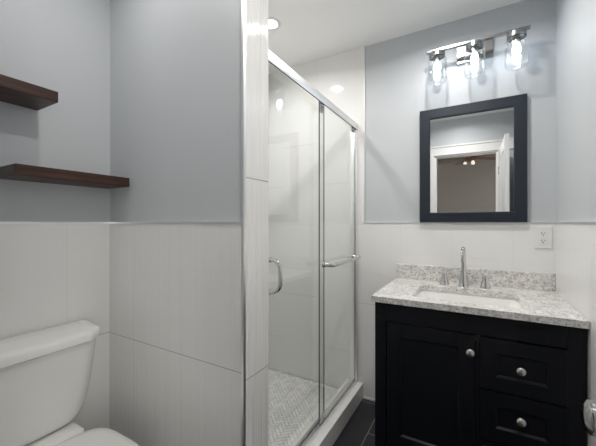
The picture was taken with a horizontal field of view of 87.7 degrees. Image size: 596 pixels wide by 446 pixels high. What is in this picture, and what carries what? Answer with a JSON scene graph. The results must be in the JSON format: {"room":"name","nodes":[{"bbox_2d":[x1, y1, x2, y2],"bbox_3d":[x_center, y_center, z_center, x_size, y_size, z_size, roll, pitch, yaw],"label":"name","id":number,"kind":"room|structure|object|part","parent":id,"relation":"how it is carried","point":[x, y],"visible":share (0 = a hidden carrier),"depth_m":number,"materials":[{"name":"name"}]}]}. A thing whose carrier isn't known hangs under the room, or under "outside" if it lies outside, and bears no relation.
{"room":"bathroom","nodes":[
{"label":"bathroom","id":0,"kind":"room"},
{"bbox_2d":[0,0,109,431],"bbox_3d":[-0.806,-0.005,1.708,0.120,2.450,2.280,0,0,30],"label":"wall","id":1,"kind":"structure","parent":0,"point":[51,275],"depth_m":1.28,"materials":[{"name":"grey paint"}]},
{"bbox_2d":[0,74,57,110],"bbox_3d":[-1.050,-0.462,1.009,0.169,0.039,0.394,0,0,30],"label":"floating shelf","id":2,"kind":"object","parent":1,"relation":"attached to","point":[13,91],"visible":1,"depth_m":1.09,"materials":[{"name":"brown wood"}]},
{"bbox_2d":[0,222,108,223],"bbox_3d":[-1.071,-0.001,1.132,0.011,0.008,0.737,0,0,30],"label":"trim","id":3,"kind":"structure","parent":1,"relation":"attached to","point":[0,222],"depth_m":1.26,"materials":[{"name":"metal"}]},
{"bbox_2d":[0,163,128,188],"bbox_3d":[-0.916,-0.179,1.243,0.169,0.039,0.394,0,0,30],"label":"floating shelf","id":4,"kind":"object","parent":1,"relation":"attached to","point":[20,172],"visible":1,"depth_m":1.17,"materials":[{"name":"brown wood"}]},
{"bbox_2d":[109,0,267,445],"bbox_3d":[-0.507,-0.005,1.321,0.826,2.450,0.146,0,0,30],"label":"wall partition","id":5,"kind":"structure","parent":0,"point":[175,289],"depth_m":1.20,"materials":[{"name":"white tile"}]},
{"bbox_2d":[109,222,242,223],"bbox_3d":[-0.533,-0.001,1.254,0.806,0.008,0.011,0,0,30],"label":"trim","id":6,"kind":"structure","parent":5,"relation":"attached to","point":[109,222],"depth_m":1.22,"materials":[{"name":"metal"}]},
{"bbox_2d":[241,0,245,445],"bbox_3d":[-0.186,-0.005,1.057,0.010,2.450,0.012,0,0,30],"label":"trim","id":7,"kind":"structure","parent":5,"relation":"attached to","point":[243,2],"depth_m":1.05,"materials":[{"name":"metal"}]},
{"bbox_2d":[268,368,374,445],"bbox_3d":[0.043,1.260,1.209,2.051,0.121,2.260,0,0,30],"label":"floor","id":8,"kind":"structure","parent":0,"point":[293,401],"depth_m":1.98,"materials":[{"name":"tile"}]},
{"bbox_2d":[0,319,138,445],"bbox_3d":[-0.748,0.819,0.981,0.690,0.803,0.482,0,0,30],"label":"toilet","id":9,"kind":"object","parent":8,"relation":"on","point":[45,374],"visible":1,"depth_m":1.09,"materials":[{"name":"white ceramic"}]},
{"bbox_3d":[-0.965,0.612,1.105,0.182,0.312,0.450,0,0,30],"label":"tank","id":10,"kind":"part","parent":9,"relation":"part of","materials":[{"name":"white ceramic"}]},
{"bbox_3d":[-0.961,0.438,1.103,0.199,0.041,0.482,0,0,30],"label":"tank lid","id":11,"kind":"part","parent":9,"relation":"part of","materials":[{"name":"white ceramic"}]},
{"bbox_3d":[-0.659,0.780,0.930,0.486,0.024,0.382,0,0,30],"label":"seat","id":12,"kind":"part","parent":9,"relation":"part of","materials":[{"name":"white plastic"}]},
{"bbox_2d":[292,379,362,445],"bbox_3d":[0.122,1.166,1.698,0.120,0.108,1.134,0,0,30],"label":"shower curb","id":13,"kind":"object","parent":8,"relation":"on","point":[334,426],"visible":0.69,"depth_m":1.81,"materials":[{"name":"stone"}]},
{"bbox_2d":[268,49,360,445],"bbox_3d":[0.144,0.207,1.685,0.107,1.810,1.134,0,0,30],"label":"shower door frame","id":14,"kind":"structure","parent":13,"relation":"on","point":[306,440],"depth_m":1.96,"materials":[{"name":"metal"}]},
{"bbox_3d":[-0.093,0.222,1.290,0.063,0.160,0.024,0,0,30],"label":"pull handle","id":15,"kind":"part","parent":14,"relation":"part of","materials":[{"name":"silver metal"}]},
{"bbox_3d":[-0.009,1.090,1.504,0.010,0.012,0.631,0,0,30],"label":"rail","id":16,"kind":"part","parent":14,"relation":"part of","materials":[{"name":"silver metal"}]},
{"bbox_3d":[0.117,-0.675,1.700,0.046,0.045,1.134,0,0,30],"label":"header rail","id":17,"kind":"part","parent":14,"relation":"part of","materials":[{"name":"metal"}]},
{"bbox_3d":[0.256,1.090,1.917,0.010,0.012,0.564,0,0,30],"label":"rail","id":18,"kind":"part","parent":14,"relation":"part of","materials":[{"name":"silver metal"}]},
{"bbox_2d":[375,302,585,445],"bbox_3d":[0.860,0.804,1.580,0.793,0.832,0.599,0,0,30],"label":"vanity cabinet","id":19,"kind":"object","parent":8,"relation":"on","point":[436,385],"visible":0.94,"depth_m":1.33,"materials":[{"name":"black paint"}]},
{"bbox_3d":[0.601,0.783,1.429,0.374,0.600,0.022,0,0,30],"label":"door","id":20,"kind":"part","parent":19,"relation":"part of","materials":[{"name":"black paint"}]},
{"bbox_3d":[0.735,0.553,1.323,0.033,0.033,0.029,0,0,30],"label":"knob","id":21,"kind":"part","parent":19,"relation":"part of","materials":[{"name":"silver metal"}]},
{"bbox_2d":[371,264,589,340],"bbox_3d":[0.859,0.400,1.587,0.808,0.265,0.592,0,0,30],"label":"countertop","id":22,"kind":"structure","parent":19,"relation":"on","point":[515,295],"depth_m":1.63,"materials":[{"name":"stone"}]},
{"bbox_2d":[438,246,491,288],"bbox_3d":[0.926,0.245,1.730,0.271,0.229,0.143,0,0,30],"label":"faucet","id":23,"kind":"object","parent":22,"relation":"on","point":[463,281],"visible":1,"depth_m":1.75,"materials":[{"name":"silver metal"}]},
{"bbox_3d":[0.858,0.323,1.818,0.056,0.071,0.054,0,0,-41],"label":"handle","id":24,"kind":"part","parent":23,"relation":"part of","materials":[{"name":"silver metal"}]},
{"bbox_3d":[0.923,0.245,1.732,0.056,0.229,0.143,0,0,30],"label":"spout","id":25,"kind":"part","parent":23,"relation":"part of","materials":[{"name":"silver metal"}]},
{"bbox_3d":[1.037,0.323,1.715,0.054,0.071,0.056,0,0,11],"label":"handle","id":26,"kind":"part","parent":23,"relation":"part of","materials":[{"name":"silver metal"}]},
{"bbox_3d":[0.904,1.000,1.256,0.287,0.163,0.022,0,0,30],"label":"drawer","id":27,"kind":"part","parent":19,"relation":"part of","materials":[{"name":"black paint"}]},
{"bbox_3d":[0.889,0.792,1.235,0.033,0.033,0.029,0,0,30],"label":"knob","id":28,"kind":"part","parent":19,"relation":"part of","materials":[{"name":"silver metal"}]},
{"bbox_3d":[0.889,0.591,1.235,0.033,0.033,0.029,0,0,30],"label":"knob","id":29,"kind":"part","parent":19,"relation":"part of","materials":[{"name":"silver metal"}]},
{"bbox_3d":[0.904,0.808,1.256,0.287,0.207,0.022,0,0,30],"label":"drawer","id":30,"kind":"part","parent":19,"relation":"part of","materials":[{"name":"black paint"}]},
{"bbox_3d":[0.904,0.592,1.256,0.287,0.213,0.022,0,0,30],"label":"drawer","id":31,"kind":"part","parent":19,"relation":"part of","materials":[{"name":"black paint"}]},
{"bbox_2d":[268,0,523,73],"bbox_3d":[0.043,-1.280,1.209,2.051,0.100,2.260,0,0,30],"label":"ceiling","id":32,"kind":"structure","parent":0,"point":[309,30],"depth_m":1.88,"materials":[{"name":"white paint"}]},
{"bbox_2d":[268,17,280,30],"bbox_3d":[-0.170,-1.227,1.914,0.130,0.006,0.130,0,0,30],"label":"recessed light","id":33,"kind":"object","parent":32,"relation":"in","point":[273,23],"visible":0.55,"depth_m":1.91,"materials":[{"name":"white paint"}]},
{"bbox_2d":[268,0,555,398],"bbox_3d":[0.599,-0.005,2.147,1.921,2.450,0.120,0,0,30],"label":"wall","id":34,"kind":"structure","parent":0,"point":[397,88],"depth_m":2.13,"materials":[{"name":"grey paint"}]},
{"bbox_2d":[364,46,364,221],"bbox_3d":[0.464,-0.614,2.159,0.006,1.233,0.010,0,0,30],"label":"trim","id":35,"kind":"structure","parent":34,"relation":"attached to","point":[364,46],"depth_m":2.15,"materials":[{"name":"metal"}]},
{"bbox_2d":[363,396,374,401],"bbox_3d":[0.561,1.213,2.096,0.254,0.014,0.006,0,0,30],"label":"trim","id":36,"kind":"structure","parent":34,"relation":"attached to","point":[364,397],"depth_m":2.13,"materials":[{"name":"white plastic"}]},
{"bbox_2d":[364,222,553,223],"bbox_3d":[0.910,-0.001,1.902,1.037,0.008,0.011,0,0,30],"label":"trim","id":37,"kind":"structure","parent":34,"relation":"attached to","point":[364,222],"depth_m":1.80,"materials":[{"name":"metal"}]},
{"bbox_2d":[420,93,526,221],"bbox_3d":[1.013,-0.355,1.831,0.550,0.700,0.029,0,0,30],"label":"wall mirror","id":38,"kind":"object","parent":34,"relation":"attached to","point":[473,156],"visible":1,"depth_m":1.81,"materials":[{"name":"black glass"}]},
{"bbox_2d":[430,107,513,212],"bbox_3d":[1.014,-0.355,1.831,0.442,0.592,0.006,0,0,30],"label":"mirror glass","id":39,"kind":"object","parent":38,"relation":"attached to","point":[472,150],"depth_m":1.82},
{"bbox_2d":[397,264,554,290],"bbox_3d":[1.002,0.313,1.835,0.808,0.092,0.020,0,0,30],"label":"backsplash","id":40,"kind":"structure","parent":34,"relation":"attached to","point":[500,278],"depth_m":1.78,"materials":[{"name":"stone"}]},
{"bbox_2d":[426,25,530,86],"bbox_3d":[1.004,-0.943,1.761,0.502,0.243,0.161,0,0,30],"label":"vanity light","id":41,"kind":"object","parent":34,"relation":"attached to","point":[473,51],"visible":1,"depth_m":1.75,"materials":[{"name":"silver metal"}]},
{"bbox_3d":[0.822,-0.909,1.834,0.106,0.176,0.106,0,0,30],"label":"lamp shade","id":42,"kind":"part","parent":41,"relation":"part of","materials":[{"name":"clear glass"}]},
{"bbox_3d":[0.822,-0.922,1.834,0.041,0.058,0.041,0,0,30],"label":"bulb","id":43,"kind":"part","parent":41,"relation":"part of","materials":[{"name":"white glass"}]},
{"bbox_3d":[0.990,-0.922,1.738,0.041,0.058,0.041,0,0,30],"label":"bulb","id":44,"kind":"part","parent":41,"relation":"part of","materials":[{"name":"white glass"}]},
{"bbox_3d":[0.990,-0.909,1.738,0.106,0.176,0.106,0,0,30],"label":"lamp shade","id":45,"kind":"part","parent":41,"relation":"part of","materials":[{"name":"clear glass"}]},
{"bbox_3d":[1.157,-0.909,1.642,0.106,0.176,0.106,0,0,30],"label":"lamp shade","id":46,"kind":"part","parent":41,"relation":"part of","materials":[{"name":"clear glass"}]},
{"bbox_3d":[1.157,-0.922,1.642,0.041,0.058,0.041,0,0,30],"label":"bulb","id":47,"kind":"part","parent":41,"relation":"part of","materials":[{"name":"white glass"}]},
{"bbox_2d":[534,226,551,248],"bbox_3d":[1.314,0.076,1.662,0.076,0.119,0.008,0,0,30],"label":"wall outlet","id":48,"kind":"object","parent":34,"relation":"attached to","point":[542,235],"visible":1,"depth_m":1.66,"materials":[{"name":"white plastic"}]},
{"bbox_2d":[539,238,546,243],"bbox_3d":[1.313,0.097,1.660,0.034,0.029,0.002,0,0,30],"label":"receptacle","id":49,"kind":"object","parent":48,"relation":"attached to","point":[541,240],"depth_m":1.66,"materials":[{"name":"white plastic"}]},
{"bbox_2d":[539,231,546,235],"bbox_3d":[1.313,0.056,1.660,0.034,0.029,0.002,0,0,30],"label":"receptacle","id":50,"kind":"object","parent":48,"relation":"attached to","point":[541,233],"depth_m":1.66,"materials":[{"name":"white plastic"}]},
{"bbox_2d":[555,0,595,445],"bbox_3d":[0.903,-0.005,0.727,0.120,2.450,2.280,0,0,30],"label":"wall","id":51,"kind":"structure","parent":0,"point":[575,244],"depth_m":1.27,"materials":[{"name":"grey paint"}]},
{"bbox_2d":[554,222,595,223],"bbox_3d":[0.857,-0.001,0.763,0.011,0.008,2.017,0,0,30],"label":"trim","id":52,"kind":"structure","parent":51,"relation":"attached to","point":[554,222],"depth_m":1.29,"materials":[{"name":"metal"}]},
{"bbox_2d":[580,399,595,436],"bbox_3d":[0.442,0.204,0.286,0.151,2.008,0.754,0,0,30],"label":"door handle","id":53,"kind":"object","parent":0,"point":[588,406],"depth_m":0.54,"materials":[{"name":"silver metal"}]}
]}

